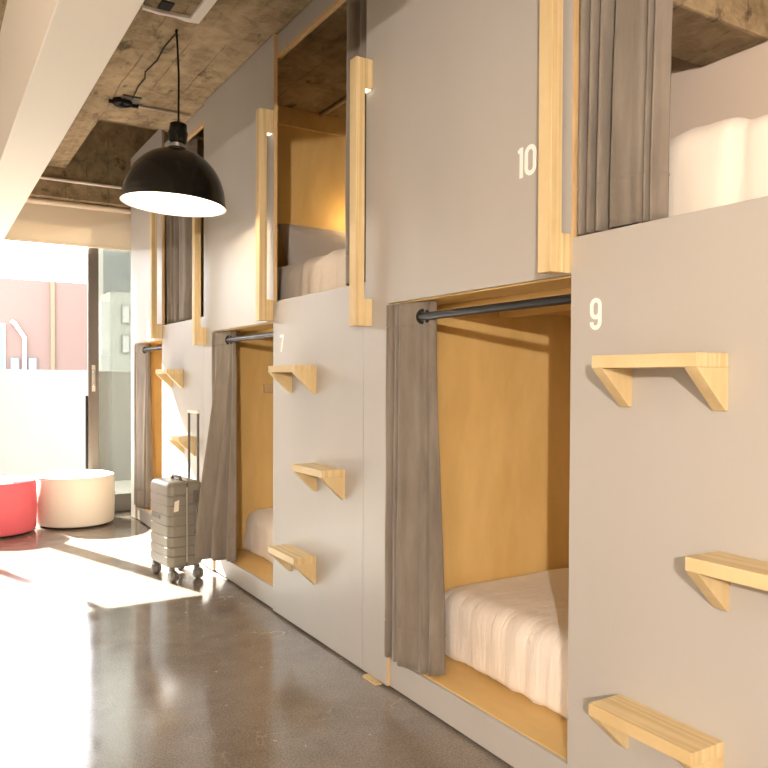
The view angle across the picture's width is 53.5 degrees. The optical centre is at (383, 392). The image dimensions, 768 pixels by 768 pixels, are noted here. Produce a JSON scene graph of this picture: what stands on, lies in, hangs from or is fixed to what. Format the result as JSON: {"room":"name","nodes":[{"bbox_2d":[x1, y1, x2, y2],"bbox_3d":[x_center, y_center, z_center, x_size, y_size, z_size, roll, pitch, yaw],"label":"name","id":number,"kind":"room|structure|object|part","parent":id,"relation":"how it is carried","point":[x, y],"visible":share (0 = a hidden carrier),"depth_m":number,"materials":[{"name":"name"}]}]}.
{"room":"dormitory","nodes":[
{"label":"dormitory","id":0,"kind":"room"},
{"bbox_2d":[29,121,203,208],"bbox_3d":[-3.810,-0.682,6.624,5.550,3.700,0.400,0,1,-31],"label":"ceiling","id":1,"kind":"structure","parent":0,"point":[104,157],"depth_m":7.07,"materials":[{"name":"concrete"}]},
{"bbox_2d":[4,197,130,250],"bbox_3d":[-3.995,-1.552,6.389,3.720,0.406,0.052,0,1,-31],"label":"roller blind","id":2,"kind":"object","parent":1,"relation":"attached to","point":[45,221],"visible":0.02,"depth_m":7.06,"materials":[{"name":"beige fabric"}]},
{"bbox_2d":[40,176,121,188],"bbox_3d":[-2.878,-1.919,6.915,1.020,0.025,0.026,0,1,-31],"label":"conduit","id":3,"kind":"object","parent":1,"relation":"attached to","point":[41,177],"visible":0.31,"depth_m":6.96,"materials":[{"name":"grey metal"}]},
{"bbox_3d":[-4.040,-0.297,6.533,3.860,2.930,0.130,0,1,-31],"label":"window","id":4,"kind":"structure","parent":1,"relation":"in","visible":0},
{"bbox_2d":[85,247,130,511],"bbox_3d":[-2.583,-0.279,7.326,0.537,2.860,0.093,0,1,-31],"label":"door","id":5,"kind":"structure","parent":4,"relation":"attached to","point":[123,500],"depth_m":7.22,"materials":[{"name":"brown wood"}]},
{"bbox_3d":[-2.822,0.592,7.230,0.020,1.120,0.030,0,1,-31],"label":"edge pull","id":6,"kind":"part","parent":5,"relation":"part of","materials":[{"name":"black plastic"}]},
{"bbox_3d":[-2.743,-0.133,7.206,0.030,0.250,0.048,0,1,-31],"label":"handle","id":7,"kind":"part","parent":5,"relation":"part of","materials":[{"name":"silver metal"}]},
{"bbox_2d":[0,0,346,167],"bbox_3d":[-1.148,-2.394,2.209,5.550,0.900,10.650,0,1,-31],"label":"ceiling","id":8,"kind":"structure","parent":0,"point":[312,76],"depth_m":4.61,"materials":[{"name":"concrete"}]},
{"bbox_2d":[0,0,144,240],"bbox_3d":[-0.796,-1.593,2.251,0.237,0.700,10.330,0,1,-31],"label":"ceiling beam","id":9,"kind":"structure","parent":8,"relation":"attached to","point":[53,53],"depth_m":3.22,"materials":[{"name":"white paint"}]},
{"bbox_2d":[108,94,141,107],"bbox_3d":[-1.774,-1.953,5.197,0.192,0.091,0.226,0,1,-31],"label":"junction box","id":10,"kind":"object","parent":8,"relation":"attached to","point":[126,101],"visible":1,"depth_m":5.16,"materials":[{"name":"black plastic"}]},
{"bbox_3d":[-1.748,-1.993,5.221,0.120,0.012,0.210,0,1,-31],"label":"mounting plate","id":11,"kind":"part","parent":10,"relation":"part of","materials":[{"name":"silver metal"}]},
{"bbox_2d":[132,33,175,98],"bbox_3d":[-1.428,-1.973,4.644,0.039,0.018,1.111,0,1,-30],"label":"electrical cable","id":12,"kind":"object","parent":8,"relation":"attached to","point":[166,44],"visible":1,"depth_m":4.59,"materials":[{"name":"black plastic"}]},
{"bbox_2d":[132,104,189,116],"bbox_3d":[-1.575,-1.987,5.367,0.425,0.034,0.034,0,1,-31],"label":"conduit","id":13,"kind":"object","parent":8,"relation":"attached to","point":[137,106],"visible":0.71,"depth_m":5.35,"materials":[{"name":"silver metal"}]},
{"bbox_2d":[142,0,216,23],"bbox_3d":[-0.953,-1.910,3.601,0.280,0.115,0.412,0,1,-31],"label":"vent box","id":14,"kind":"object","parent":8,"relation":"attached to","point":[192,11],"visible":1,"depth_m":3.70,"materials":[{"name":"metal"}]},
{"bbox_2d":[319,96,346,117],"bbox_3d":[0.050,-1.965,4.627,0.032,0.030,1.930,0,1,-31],"label":"conduit","id":15,"kind":"object","parent":8,"relation":"attached to","point":[342,101],"visible":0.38,"depth_m":5.27,"materials":[{"name":"silver metal"}]},
{"bbox_2d":[579,0,767,65],"bbox_3d":[0.940,-1.644,2.755,1.080,0.600,0.305,0,1,-31],"label":"concrete beam","id":16,"kind":"structure","parent":8,"relation":"attached to","point":[704,32],"depth_m":2.85,"materials":[{"name":"concrete"}]},
{"bbox_3d":[-1.133,-1.959,4.167,0.021,0.038,0.019,0,1,-31],"label":"ceiling hook","id":17,"kind":"object","parent":8,"relation":"attached to","visible":0},
{"bbox_2d":[119,29,226,216],"bbox_3d":[-1.148,-1.492,4.162,0.566,0.968,0.566,0,1,3],"label":"pendant lamp","id":18,"kind":"object","parent":17,"relation":"hanging from","point":[174,180],"visible":1,"depth_m":4.03,"materials":[{"name":"black metal"}]},
{"bbox_3d":[-1.141,-1.180,4.170,0.566,0.312,0.566,3,0,-31],"label":"lamp shade","id":19,"kind":"part","parent":18,"relation":"part of","materials":[{"name":"black metal"}]},
{"bbox_3d":[-1.127,-1.722,4.161,0.023,0.507,0.012,0,1,-33],"label":"cord","id":20,"kind":"part","parent":18,"relation":"part of","materials":[{"name":"black plastic"}]},
{"bbox_2d":[0,480,513,767],"bbox_3d":[-2.389,1.346,3.959,28.000,0.250,14.800,0,1,-31],"label":"floor","id":21,"kind":"structure","parent":0,"point":[107,661],"depth_m":3.28,"materials":[{"name":"concrete"}]},
{"bbox_2d":[0,475,36,537],"bbox_3d":[-3.266,0.945,6.378,0.662,0.459,0.662,0,1,-31],"label":"pouf","id":22,"kind":"object","parent":21,"relation":"on","point":[18,493],"visible":1,"depth_m":6.23,"materials":[{"name":"red fabric"}]},
{"bbox_2d":[0,370,130,480],"bbox_3d":[-5.351,0.442,8.841,28.000,1.420,0.250,0,1,-31],"label":"wall","id":23,"kind":"structure","parent":21,"relation":"on","point":[42,412],"depth_m":9.48,"materials":[{"name":"grey paint"}]},
{"bbox_2d":[36,469,114,528],"bbox_3d":[-2.756,0.940,6.810,0.662,0.459,0.662,0,1,-31],"label":"pouf","id":24,"kind":"object","parent":21,"relation":"on","point":[83,498],"visible":0.98,"depth_m":6.54,"materials":[{"name":"beige fabric"}]},
{"bbox_2d":[131,106,203,518],"bbox_3d":[-1.326,-0.488,6.381,1.193,3.318,2.276,0,1,-31],"label":"bunk","id":25,"kind":"object","parent":21,"relation":"on","point":[148,229],"visible":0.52,"depth_m":6.66,"materials":[{"name":"grey paint"}]},
{"bbox_2d":[134,343,152,508],"bbox_3d":[-2.172,0.297,6.865,0.104,1.467,0.311,-1,1,-44],"label":"curtain","id":26,"kind":"object","parent":25,"relation":"hanging from","point":[143,449],"visible":0.97,"depth_m":6.82,"materials":[{"name":"beige fabric"}]},
{"bbox_3d":[-2.067,-0.496,6.633,0.020,3.318,1.075,0,1,-31],"label":"panel","id":27,"kind":"part","parent":25,"relation":"part of","materials":[{"name":"grey paint"}]},
{"bbox_3d":[-1.862,-1.012,6.153,0.045,1.157,0.056,0,1,-31],"label":"grab handle","id":28,"kind":"part","parent":25,"relation":"part of","materials":[{"name":"brown wood"}]},
{"bbox_2d":[166,135,197,323],"bbox_3d":[-1.574,-1.235,5.915,0.088,1.370,0.587,0,1,-31],"label":"curtain","id":29,"kind":"object","parent":25,"relation":"hanging from","point":[178,228],"visible":0.61,"depth_m":5.82,"materials":[{"name":"beige fabric"}]},
{"bbox_2d":[137,317,202,562],"bbox_3d":[-1.305,0.316,6.319,1.230,1.712,2.162,0,1,-31],"label":"bunk","id":30,"kind":"object","parent":21,"relation":"on","point":[176,364],"visible":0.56,"depth_m":5.80,"materials":[{"name":"grey paint"}]},
{"bbox_3d":[-2.018,1.105,6.590,0.018,0.118,0.935,0,1,-31],"label":"kick panel","id":31,"kind":"part","parent":30,"relation":"part of","materials":[{"name":"grey paint"}]},
{"bbox_3d":[-1.782,-0.366,6.232,0.031,0.031,1.750,0,1,-31],"label":"curtain rod","id":32,"kind":"part","parent":30,"relation":"part of","materials":[{"name":"grey metal"}]},
{"bbox_3d":[-1.519,0.325,5.736,0.020,1.712,1.056,0,1,-31],"label":"step panel","id":33,"kind":"part","parent":30,"relation":"part of","materials":[{"name":"grey paint"}]},
{"bbox_2d":[151,410,203,581],"bbox_3d":[-1.359,0.663,5.002,0.248,1.088,0.370,-1,1,-38],"label":"suitcase","id":34,"kind":"object","parent":21,"relation":"on","point":[175,498],"visible":0.96,"depth_m":4.89,"materials":[{"name":"grey plastic"}]},
{"bbox_3d":[-1.366,0.560,5.013,0.020,0.036,0.157,-1,1,-38],"label":"carry handle","id":35,"kind":"part","parent":34,"relation":"part of","materials":[{"name":"grey plastic"}]},
{"bbox_3d":[-1.256,0.372,5.025,0.016,0.470,0.157,-1,1,-38],"label":"telescopic handle","id":36,"kind":"part","parent":34,"relation":"part of","materials":[{"name":"grey plastic"}]},
{"bbox_3d":[-1.212,0.819,4.909,0.020,0.191,0.038,-1,1,-38],"label":"carry handle","id":37,"kind":"part","parent":34,"relation":"part of","materials":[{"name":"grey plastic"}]},
{"bbox_2d":[192,0,346,569],"bbox_3d":[-0.193,-0.384,4.510,1.193,3.184,2.384,0,1,-31],"label":"bunk","id":38,"kind":"object","parent":21,"relation":"on","point":[273,163],"visible":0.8,"depth_m":4.82,"materials":[{"name":"grey paint"}]},
{"bbox_3d":[-1.277,-0.894,5.187,0.045,1.141,0.056,0,1,-31],"label":"grab handle","id":39,"kind":"part","parent":38,"relation":"part of","materials":[{"name":"brown wood"}]},
{"bbox_2d":[195,331,236,560],"bbox_3d":[-1.043,0.333,4.954,0.275,1.462,0.297,0,1,8],"label":"curtain","id":40,"kind":"object","parent":38,"relation":"hanging from","point":[216,527],"visible":0.98,"depth_m":4.88,"materials":[{"name":"beige fabric"}]},
{"bbox_3d":[-0.922,-0.389,4.743,0.020,3.180,1.230,0,1,-31],"label":"panel","id":41,"kind":"part","parent":38,"relation":"part of","materials":[{"name":"grey paint"}]},
{"bbox_3d":[-0.676,-0.973,4.194,0.045,1.157,0.056,0,1,-31],"label":"grab handle","id":42,"kind":"part","parent":38,"relation":"part of","materials":[{"name":"brown wood"}]},
{"bbox_2d":[277,248,346,300],"bbox_3d":[-0.070,-0.588,4.484,0.919,0.370,2.089,0,1,-31],"label":"mattress","id":43,"kind":"object","parent":38,"relation":"on","point":[326,272],"visible":0.16,"depth_m":4.17,"materials":[{"name":"beige fabric"}]},
{"bbox_2d":[277,223,345,265],"bbox_3d":[-0.429,-0.960,5.332,0.641,0.402,0.264,0,1,-35],"label":"pillow","id":44,"kind":"object","parent":43,"relation":"on","point":[299,243],"visible":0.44,"depth_m":5.20,"materials":[{"name":"beige fabric"}]},
{"bbox_2d":[345,0,366,285],"bbox_3d":[-0.111,-1.187,3.507,0.091,1.370,0.298,0,1,-31],"label":"curtain","id":45,"kind":"object","parent":38,"relation":"hanging from","point":[356,9],"visible":0.3,"depth_m":3.50,"materials":[{"name":"beige fabric"}]},
{"bbox_2d":[215,286,363,668],"bbox_3d":[-0.160,0.354,4.429,1.230,1.712,2.225,0,1,-31],"label":"bunk","id":46,"kind":"object","parent":21,"relation":"on","point":[300,373],"visible":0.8,"depth_m":3.81,"materials":[{"name":"grey paint"}]},
{"bbox_3d":[-0.861,1.144,4.679,0.018,0.118,1.046,0,1,-31],"label":"kick panel","id":47,"kind":"part","parent":46,"relation":"part of","materials":[{"name":"grey paint"}]},
{"bbox_3d":[-0.637,-0.328,4.341,0.031,0.031,1.813,0,1,-31],"label":"curtain rod","id":48,"kind":"part","parent":46,"relation":"part of","materials":[{"name":"grey metal"}]},
{"bbox_2d":[244,508,272,563],"bbox_3d":[-0.059,0.949,4.530,0.863,0.292,2.099,0,1,-31],"label":"mattress","id":49,"kind":"object","parent":46,"relation":"on","point":[258,536],"visible":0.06,"depth_m":4.98,"materials":[{"name":"white fabric"}]},
{"bbox_3d":[-0.345,0.364,3.798,0.020,1.712,1.008,0,1,-31],"label":"step panel","id":50,"kind":"part","parent":46,"relation":"part of","materials":[{"name":"grey paint"}]},
{"bbox_2d":[363,674,381,685],"bbox_3d":[-0.051,1.237,3.285,0.032,0.012,0.110,0,1,-31],"label":"wood shim","id":51,"kind":"object","parent":21,"relation":"on","point":[368,677],"visible":1,"depth_m":3.28,"materials":[{"name":"brown wood"}]},
{"bbox_2d":[349,0,579,685],"bbox_3d":[0.969,-0.345,2.593,1.193,3.184,2.384,0,1,-31],"label":"bunk","id":52,"kind":"object","parent":21,"relation":"on","point":[472,106],"visible":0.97,"depth_m":2.82,"materials":[{"name":"grey paint"}]},
{"bbox_3d":[-0.115,-0.855,3.270,0.045,1.141,0.056,0,1,-31],"label":"grab handle","id":53,"kind":"part","parent":52,"relation":"part of","materials":[{"name":"brown wood"}]},
{"bbox_2d":[384,301,445,675],"bbox_3d":[0.120,0.374,3.082,0.101,1.469,0.311,-1,1,-43],"label":"curtain","id":54,"kind":"object","parent":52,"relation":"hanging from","point":[414,626],"visible":0.99,"depth_m":3.05,"materials":[{"name":"beige fabric"}]},
{"bbox_3d":[0.495,-0.934,2.261,0.045,1.157,0.056,0,1,-31],"label":"grab handle","id":55,"kind":"part","parent":52,"relation":"part of","materials":[{"name":"brown wood"}]},
{"bbox_2d":[577,0,672,235],"bbox_3d":[0.706,-1.155,2.159,0.134,1.379,0.315,0,1,-31],"label":"curtain","id":56,"kind":"object","parent":52,"relation":"hanging from","point":[625,58],"visible":0.98,"depth_m":2.12,"materials":[{"name":"beige fabric"}]},
{"bbox_2d":[577,115,767,236],"bbox_3d":[1.093,-0.562,2.550,0.931,0.373,2.140,0,1,-31],"label":"bedding","id":57,"kind":"object","parent":52,"relation":"on","point":[724,162],"visible":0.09,"depth_m":2.01,"materials":[{"name":"white fabric"}]},
{"bbox_2d":[389,196,767,767],"bbox_3d":[1.001,0.393,2.511,1.230,1.712,2.225,0,1,-31],"label":"bunk","id":58,"kind":"object","parent":21,"relation":"on","point":[605,422],"visible":0.87,"depth_m":2.08,"materials":[{"name":"grey paint"}]},
{"bbox_3d":[0.305,1.183,2.753,0.018,0.118,1.065,0,1,-31],"label":"kick panel","id":59,"kind":"part","parent":58,"relation":"part of","materials":[{"name":"grey paint"}]},
{"bbox_3d":[0.524,-0.289,2.424,0.031,0.031,1.813,0,1,-31],"label":"curtain rod","id":60,"kind":"part","parent":58,"relation":"part of","materials":[{"name":"grey metal"}]},
{"bbox_2d":[444,568,568,720],"bbox_3d":[1.102,0.985,2.614,0.864,0.290,2.101,0,1,-31],"label":"mattress","id":61,"kind":"object","parent":58,"relation":"on","point":[513,631],"visible":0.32,"depth_m":2.94,"materials":[{"name":"white fabric"}]},
{"bbox_3d":[0.821,0.403,1.873,0.020,1.712,0.990,0,1,-31],"label":"step panel","id":62,"kind":"part","parent":58,"relation":"part of","materials":[{"name":"grey paint"}]},
{"bbox_2d":[670,40,767,138],"bbox_3d":[1.191,-0.357,3.561,0.170,3.200,10.470,0,1,-31],"label":"wall","id":63,"kind":"structure","parent":0,"point":[734,85],"depth_m":3.10,"materials":[{"name":"beige paint"}]},
{"label":"outside","id":64,"kind":"structure","parent":0,"visible":0},
{"bbox_3d":[-70.604,5.107,116.656,240.000,0.300,247.500,0,1,-31],"label":"ground","id":65,"kind":"structure","parent":64,"visible":0},
{"bbox_2d":[0,278,86,370],"bbox_3d":[-25.679,1.327,26.446,27.450,10.800,12.210,0,1,-31],"label":"apartment building","id":66,"kind":"structure","parent":65,"relation":"on","point":[43,324],"depth_m":27.56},
{"bbox_3d":[-13.915,-0.574,26.546,1.180,3.580,0.040,0,1,-31],"label":"pane","id":67,"kind":"part","parent":66,"relation":"part of","materials":[{"name":"white glass"}]},
{"bbox_3d":[-13.101,-0.789,27.034,0.200,0.800,0.040,0,1,-31],"label":"pane","id":68,"kind":"part","parent":66,"relation":"part of","materials":[{"name":"grey glass"}]},
{"bbox_3d":[-12.605,-0.792,27.335,0.200,0.800,0.040,0,1,-31],"label":"pane","id":69,"kind":"part","parent":66,"relation":"part of","materials":[{"name":"grey glass"}]},
{"bbox_2d":[98,248,130,370],"bbox_3d":[-5.052,-0.181,26.297,9.400,14.000,2.380,0,1,-31],"label":"apartment building","id":70,"kind":"structure","parent":65,"relation":"on","point":[114,266],"depth_m":23.20,"materials":[{"name":"grey"}]},
{"bbox_3d":[-7.858,-2.369,23.186,0.180,0.500,0.040,0,1,-31],"label":"pane","id":71,"kind":"part","parent":70,"relation":"part of","materials":[{"name":"grey glass"}]},
{"bbox_3d":[-7.862,-1.470,23.201,0.180,0.500,0.040,0,1,-31],"label":"pane","id":72,"kind":"part","parent":70,"relation":"part of","materials":[{"name":"grey"}]}
]}

